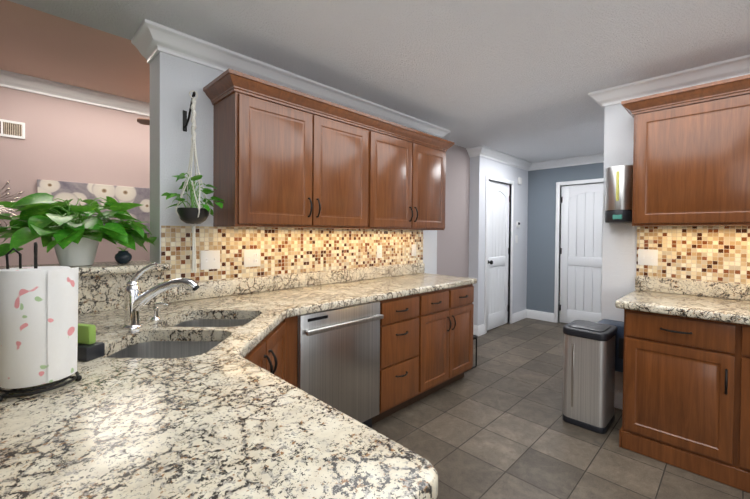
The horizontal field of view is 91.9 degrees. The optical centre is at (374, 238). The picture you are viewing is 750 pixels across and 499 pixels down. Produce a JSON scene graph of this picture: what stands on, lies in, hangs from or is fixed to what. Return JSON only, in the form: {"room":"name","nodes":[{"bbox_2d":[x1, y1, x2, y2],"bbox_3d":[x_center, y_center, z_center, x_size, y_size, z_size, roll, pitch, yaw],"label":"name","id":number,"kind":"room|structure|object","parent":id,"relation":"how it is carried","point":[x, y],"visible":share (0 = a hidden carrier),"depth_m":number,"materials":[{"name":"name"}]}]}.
{"room":"kitchen","nodes":[
{"label":"kitchen","id":0,"kind":"room"},
{"bbox_2d":[0,86,149,265],"bbox_3d":[-3.894,-0.255,2.843,8.600,3.000,0.120,0,1,-45],"label":"wall","id":1,"kind":"structure","parent":0,"point":[65,140],"depth_m":3.59,"materials":[{"name":"pink paint"}]},
{"bbox_2d":[0,180,24,228],"bbox_3d":[-3.412,-0.306,3.209,0.520,0.520,0.030,0,1,-45],"label":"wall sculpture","id":2,"kind":"object","parent":1,"relation":"attached to","point":[7,182],"visible":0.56,"depth_m":3.29,"materials":[{"name":"silver metal"}]},
{"bbox_2d":[0,119,24,138],"bbox_3d":[-3.360,-0.996,3.265,0.300,0.150,0.012,0,1,-45],"label":"air vent","id":3,"kind":"object","parent":1,"relation":"in","point":[12,129],"visible":1,"depth_m":3.31,"materials":[{"name":"white metal"}]},
{"bbox_2d":[0,69,149,116],"bbox_3d":[-2.127,-1.433,4.420,3.440,0.120,0.106,0,1,-45],"label":"crown molding","id":4,"kind":"structure","parent":1,"relation":"attached to","point":[18,81],"depth_m":3.56,"materials":[{"name":"white wood"}]},
{"bbox_2d":[37,179,149,233],"bbox_3d":[-2.664,-0.306,3.960,1.500,0.510,0.031,0,1,-45],"label":"picture","id":5,"kind":"object","parent":1,"relation":"attached to","point":[74,191],"visible":0.23,"depth_m":3.76},
{"bbox_2d":[0,0,149,102],"bbox_3d":[-2.156,-0.438,3.011,5.900,2.270,2.090,0,1,-45],"label":"ceiling","id":6,"kind":"structure","parent":0,"point":[39,44],"depth_m":2.91,"materials":[{"name":"pink paint"}]},
{"bbox_2d":[137,118,149,124],"bbox_3d":[-1.632,-1.279,3.758,1.319,0.399,1.325,0,1,-45],"label":"ceiling fan","id":7,"kind":"object","parent":6,"relation":"hanging from","point":[143,121],"visible":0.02,"depth_m":3.52,"materials":[{"name":"brown wood"}]},
{"bbox_2d":[150,52,436,281],"bbox_3d":[-0.344,0.061,3.037,2.642,2.420,0.210,0,1,-45],"label":"wall","id":8,"kind":"structure","parent":0,"point":[174,81],"depth_m":2.10,"materials":[{"name":"grey paint"}]},
{"bbox_2d":[183,92,195,131],"bbox_3d":[-1.047,-0.716,2.049,0.022,0.189,0.170,0,1,-45],"label":"bracket","id":9,"kind":"object","parent":8,"relation":"attached to","point":[185,121],"visible":0.92,"depth_m":2.10,"materials":[{"name":"black metal"}]},
{"bbox_2d":[161,90,224,272],"bbox_3d":[-1.004,-0.312,2.003,0.314,1.011,0.242,0,1,-45],"label":"planter","id":10,"kind":"object","parent":9,"relation":"hanging from","point":[191,214],"visible":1,"depth_m":2.00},
{"bbox_2d":[131,19,449,137],"bbox_3d":[-0.302,-1.097,2.988,2.826,0.104,0.302,0,1,-45],"label":"crown molding","id":11,"kind":"structure","parent":8,"relation":"attached to","point":[150,40],"depth_m":2.30,"materials":[{"name":"white wood"}]},
{"bbox_2d":[211,70,370,228],"bbox_3d":[-0.517,-0.488,2.469,1.015,0.832,0.328,0,1,-45],"label":"upper cabinet","id":12,"kind":"object","parent":8,"relation":"attached to","point":[284,157],"depth_m":2.22,"materials":[{"name":"brown wood"}]},
{"bbox_2d":[161,226,422,281],"bbox_3d":[-0.353,0.090,2.874,2.386,0.334,0.006,0,1,-45],"label":"tile backsplash","id":13,"kind":"structure","parent":8,"relation":"attached to","point":[284,251],"depth_m":2.58,"materials":[{"name":"tile"}]},
{"bbox_2d":[200,250,219,269],"bbox_3d":[-1.003,0.133,2.213,0.116,0.115,0.013,0,1,-45],"label":"outlet","id":14,"kind":"object","parent":13,"relation":"attached to","point":[210,259],"depth_m":2.21,"materials":[{"name":"white plastic"}]},
{"bbox_2d":[244,249,259,266],"bbox_3d":[-0.811,0.131,2.403,0.116,0.115,0.013,0,1,-45],"label":"outlet","id":15,"kind":"object","parent":13,"relation":"attached to","point":[251,256],"depth_m":2.40,"materials":[{"name":"white plastic"}]},
{"bbox_2d":[377,245,381,257],"bbox_3d":[0.040,0.120,3.257,0.070,0.115,0.007,0,1,-45],"label":"outlet","id":16,"kind":"object","parent":13,"relation":"attached to","point":[379,247],"depth_m":3.25,"materials":[{"name":"white plastic"}]},
{"bbox_2d":[412,244,415,255],"bbox_3d":[0.390,0.118,3.602,0.070,0.115,0.013,0,1,-45],"label":"outlet","id":17,"kind":"object","parent":13,"relation":"attached to","point":[413,245],"depth_m":3.60,"materials":[{"name":"white plastic"}]},
{"bbox_2d":[164,263,424,302],"bbox_3d":[-0.345,0.308,2.871,2.380,0.100,0.030,0,1,-45],"label":"backsplash","id":18,"kind":"structure","parent":8,"relation":"attached to","point":[212,289],"depth_m":2.54,"materials":[{"name":"beige stone"}]},
{"bbox_2d":[371,117,450,229],"bbox_3d":[0.202,-0.493,3.186,1.015,0.832,0.328,0,1,-45],"label":"upper cabinet","id":19,"kind":"object","parent":8,"relation":"attached to","point":[408,166],"depth_m":3.02,"materials":[{"name":"brown wood"}]},
{"bbox_2d":[8,0,749,162],"bbox_3d":[0.873,-1.145,-0.100,11.200,0.100,6.950,0,1,-45],"label":"ceiling","id":20,"kind":"structure","parent":0,"point":[521,79],"depth_m":2.13,"materials":[{"name":"white paint"}]},
{"bbox_2d":[437,145,469,277],"bbox_3d":[0.833,0.050,4.443,1.010,2.420,0.120,0,1,-45],"label":"wall","id":21,"kind":"structure","parent":0,"point":[453,248],"depth_m":4.53,"materials":[{"name":"paint"}]},
{"bbox_2d":[469,156,527,325],"bbox_3d":[1.820,0.045,5.330,1.640,2.420,0.260,0,1,-45],"label":"wall","id":22,"kind":"structure","parent":0,"point":[481,168],"depth_m":4.83,"materials":[{"name":"white paint"}]},
{"bbox_2d":[487,181,509,330],"bbox_3d":[1.731,0.236,5.070,0.697,2.028,0.102,0,1,-45],"label":"pantry door","id":23,"kind":"structure","parent":22,"relation":"in","point":[498,253],"depth_m":5.10,"materials":[{"name":"white wood"}]},
{"bbox_2d":[484,175,513,333],"bbox_3d":[1.706,0.209,5.094,0.819,2.097,0.118,0,1,-45],"label":"door frame","id":24,"kind":"structure","parent":22,"relation":"attached to","point":[504,181],"depth_m":4.98,"materials":[{"name":"white wood"}]},
{"bbox_2d":[474,145,533,170],"bbox_3d":[1.875,-1.110,5.117,1.612,0.104,0.102,0,1,-45],"label":"crown molding","id":25,"kind":"structure","parent":22,"relation":"attached to","point":[483,151],"depth_m":4.98,"materials":[{"name":"white wood"}]},
{"bbox_2d":[512,309,527,322],"bbox_3d":[2.214,1.189,5.552,0.538,0.132,0.016,0,1,-45],"label":"baseboard","id":26,"kind":"structure","parent":22,"relation":"attached to","point":[523,314],"depth_m":5.54,"materials":[{"name":"white wood"}]},
{"bbox_2d":[371,318,749,498],"bbox_3d":[-0.012,1.327,1.368,12.000,0.060,10.200,0,1,-45],"label":"floor","id":27,"kind":"structure","parent":0,"point":[492,424],"depth_m":2.33,"materials":[{"name":"tile"}]},
{"bbox_2d":[244,316,297,386],"bbox_3d":[-0.507,0.856,1.564,0.542,0.868,0.542,0,1,-45],"label":"base cabinet","id":28,"kind":"object","parent":27,"relation":"on","point":[276,353],"depth_m":1.80,"materials":[{"name":"brown wood"}]},
{"bbox_2d":[0,273,476,498],"bbox_3d":[0.082,0.398,1.945,3.085,0.046,1.944,0,1,-45],"label":"countertop","id":29,"kind":"structure","parent":28,"relation":"on","point":[224,419],"depth_m":0.75,"materials":[{"name":"stone"}]},
{"bbox_2d":[0,242,81,401],"bbox_3d":[-0.869,0.195,0.931,0.174,0.372,0.178,0,1,-45],"label":"paper towel","id":30,"kind":"object","parent":29,"relation":"on","point":[38,325],"visible":0.98,"depth_m":0.88,"materials":[{"name":"white paper"}]},
{"bbox_2d":[77,323,104,360],"bbox_3d":[-0.920,0.325,1.147,0.100,0.105,0.060,1,1,15],"label":"sponge holder","id":31,"kind":"object","parent":29,"relation":"on","point":[89,347],"visible":0.77,"depth_m":1.13,"materials":[{"name":"grey plastic"}]},
{"bbox_2d":[150,302,168,320],"bbox_3d":[-0.979,0.329,1.645,0.064,0.081,0.064,0,1,-45],"label":"soap dispenser","id":32,"kind":"object","parent":29,"relation":"on","point":[155,317],"visible":1,"depth_m":1.64,"materials":[{"name":"silver metal"}]},
{"bbox_2d":[122,263,198,329],"bbox_3d":[-0.890,0.236,1.503,0.237,0.272,0.236,0,1,-45],"label":"faucet","id":33,"kind":"object","parent":29,"relation":"on","point":[135,301],"visible":1,"depth_m":1.49,"materials":[{"name":"silver metal"}]},
{"bbox_2d":[105,319,252,357],"bbox_3d":[-0.759,0.523,1.507,0.455,0.203,0.770,0,1,0],"label":"sink","id":34,"kind":"object","parent":29,"relation":"in","point":[167,349],"visible":0.08,"depth_m":1.49,"materials":[{"name":"silver metal"}]},
{"bbox_2d":[297,301,383,427],"bbox_3d":[-0.386,0.846,2.385,0.622,0.868,0.658,0,1,-45],"label":"dishwasher","id":35,"kind":"object","parent":27,"relation":"on","point":[338,358],"visible":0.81,"depth_m":2.18,"materials":[{"name":"silver metal"}]},
{"bbox_2d":[372,293,423,423],"bbox_3d":[-0.032,0.843,2.777,0.425,0.868,0.617,0,1,-45],"label":"base cabinet","id":36,"kind":"object","parent":27,"relation":"on","point":[402,324],"depth_m":2.56,"materials":[{"name":"brown wood"}]},
{"bbox_2d":[424,284,473,396],"bbox_3d":[0.396,0.840,3.204,0.785,0.868,0.617,0,1,-45],"label":"base cabinet","id":37,"kind":"object","parent":27,"relation":"on","point":[426,343],"depth_m":2.97,"materials":[{"name":"brown wood"}]},
{"bbox_2d":[465,335,477,371],"bbox_3d":[0.776,1.108,3.682,0.215,0.318,0.470,0,1,-45],"label":"pet feeder","id":38,"kind":"object","parent":27,"relation":"on","point":[475,337],"visible":0.08,"depth_m":3.58,"materials":[{"name":"black metal"}]},
{"bbox_2d":[562,320,616,433],"bbox_3d":[1.526,0.954,2.580,0.332,0.676,0.282,0,1,-45],"label":"trash can","id":39,"kind":"object","parent":27,"relation":"on","point":[589,376],"visible":0.98,"depth_m":2.47,"materials":[{"name":"grey metal"}]},
{"bbox_2d":[619,309,734,485],"bbox_3d":[1.916,0.865,2.271,0.608,0.868,0.500,0,1,-45],"label":"base cabinet","id":40,"kind":"object","parent":27,"relation":"on","point":[686,393],"depth_m":2.04,"materials":[{"name":"brown wood"}]},
{"bbox_2d":[615,290,749,324],"bbox_3d":[2.538,0.421,1.614,0.654,0.046,2.375,0,1,-45],"label":"countertop","id":41,"kind":"structure","parent":40,"relation":"on","point":[737,311],"depth_m":2.11,"materials":[{"name":"stone"}]},
{"bbox_2d":[731,323,749,492],"bbox_3d":[2.410,0.876,1.776,0.608,0.868,0.900,0,1,-45],"label":"base cabinet","id":42,"kind":"object","parent":27,"relation":"on","point":[740,412],"depth_m":1.87,"materials":[{"name":"brown wood"}]},
{"bbox_2d":[526,162,603,322],"bbox_3d":[3.059,0.057,5.163,0.120,2.420,1.726,0,1,-45],"label":"wall","id":43,"kind":"structure","parent":0,"point":[541,224],"depth_m":5.55,"materials":[{"name":"blue paint"}]},
{"bbox_2d":[527,309,553,321],"bbox_3d":[2.557,1.192,5.578,0.016,0.132,0.383,0,1,-45],"label":"baseboard","id":44,"kind":"structure","parent":43,"relation":"attached to","point":[539,315],"depth_m":5.58,"materials":[{"name":"white wood"}]},
{"bbox_2d":[534,153,603,169],"bbox_3d":[2.949,-1.101,5.117,0.092,0.104,1.380,0,1,-45],"label":"crown molding","id":45,"kind":"structure","parent":43,"relation":"attached to","point":[597,158],"depth_m":5.24,"materials":[{"name":"white wood"}]},
{"bbox_2d":[554,178,603,322],"bbox_3d":[3.042,0.219,5.154,0.118,2.097,0.874,0,1,-45],"label":"door frame","id":46,"kind":"structure","parent":43,"relation":"attached to","point":[557,225],"depth_m":5.40,"materials":[{"name":"white wood"}]},
{"bbox_2d":[559,183,602,322],"bbox_3d":[3.017,0.245,5.130,0.102,2.028,0.752,0,1,-45],"label":"hall door","id":47,"kind":"structure","parent":43,"relation":"in","point":[581,252],"depth_m":5.21,"materials":[{"name":"white wood"}]},
{"bbox_2d":[601,103,738,390],"bbox_3d":[3.550,0.118,1.147,0.120,2.420,4.894,0,1,-45],"label":"wall","id":48,"kind":"structure","parent":0,"point":[619,250],"depth_m":2.75,"materials":[{"name":"grey paint"}]},
{"bbox_2d":[597,319,623,371],"bbox_3d":[1.792,0.795,2.697,0.183,0.335,0.220,0,1,-45],"label":"bin","id":49,"kind":"object","parent":48,"relation":"attached to","point":[619,344],"visible":0.38,"depth_m":2.61,"materials":[{"name":"blue plastic"}]},
{"bbox_2d":[605,165,632,222],"bbox_3d":[1.812,-0.322,2.678,0.172,0.410,0.190,0,1,-45],"label":"dispenser","id":50,"kind":"object","parent":48,"relation":"attached to","point":[618,193],"visible":0.9,"depth_m":2.61,"materials":[{"name":"silver metal"}]},
{"bbox_2d":[588,54,749,109],"bbox_3d":[3.451,-1.040,1.088,0.092,0.104,4.986,0,1,-45],"label":"crown molding","id":51,"kind":"structure","parent":48,"relation":"attached to","point":[718,71],"depth_m":2.48,"materials":[{"name":"white wood"}]},
{"bbox_2d":[629,74,749,226],"bbox_3d":[2.069,-0.496,2.303,0.334,0.832,0.660,0,1,-45],"label":"upper cabinet","id":52,"kind":"object","parent":48,"relation":"attached to","point":[691,156],"depth_m":2.20,"materials":[{"name":"brown wood"}]},
{"bbox_2d":[635,276,749,300],"bbox_3d":[2.760,0.347,1.834,0.030,0.100,2.375,0,1,-45],"label":"backsplash","id":53,"kind":"structure","parent":48,"relation":"attached to","point":[710,289],"depth_m":2.43,"materials":[{"name":"beige stone"}]},
{"bbox_2d":[636,226,749,283],"bbox_3d":[2.771,0.115,1.837,0.006,0.364,2.372,0,1,-45],"label":"tile backsplash","id":54,"kind":"structure","parent":48,"relation":"attached to","point":[712,253],"depth_m":2.43,"materials":[{"name":"tile"}]},
{"bbox_2d":[638,249,657,265],"bbox_3d":[1.973,0.138,2.623,0.013,0.115,0.116,0,1,-45],"label":"switch plate","id":55,"kind":"object","parent":54,"relation":"attached to","point":[647,256],"visible":1,"depth_m":2.62,"materials":[{"name":"white plastic"}]},
{"bbox_3d":[-0.991,0.749,0.753,0.120,1.099,2.130,0,1,-45],"label":"wall","id":56,"kind":"structure","parent":0,"visible":0},
{"bbox_2d":[0,260,171,313],"bbox_3d":[-0.901,0.267,1.037,1.062,0.224,2.420,0,1,-45],"label":"raised bar","id":57,"kind":"object","parent":56,"relation":"on","point":[101,286],"visible":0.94,"depth_m":1.84,"materials":[{"name":"stone"}]},
{"bbox_2d":[0,193,156,265],"bbox_3d":[-1.550,-0.044,1.812,0.836,0.363,0.695,0,1,-45],"label":"potted plant","id":58,"kind":"object","parent":57,"relation":"on","point":[71,235],"visible":1,"depth_m":1.78,"materials":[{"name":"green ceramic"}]},
{"bbox_2d":[114,247,131,263],"bbox_3d":[-1.366,0.093,1.968,0.080,0.089,0.080,0,1,-45],"label":"vase","id":59,"kind":"object","parent":57,"relation":"on","point":[123,256],"visible":1,"depth_m":1.95,"materials":[{"name":"grey ceramic"}]}
]}

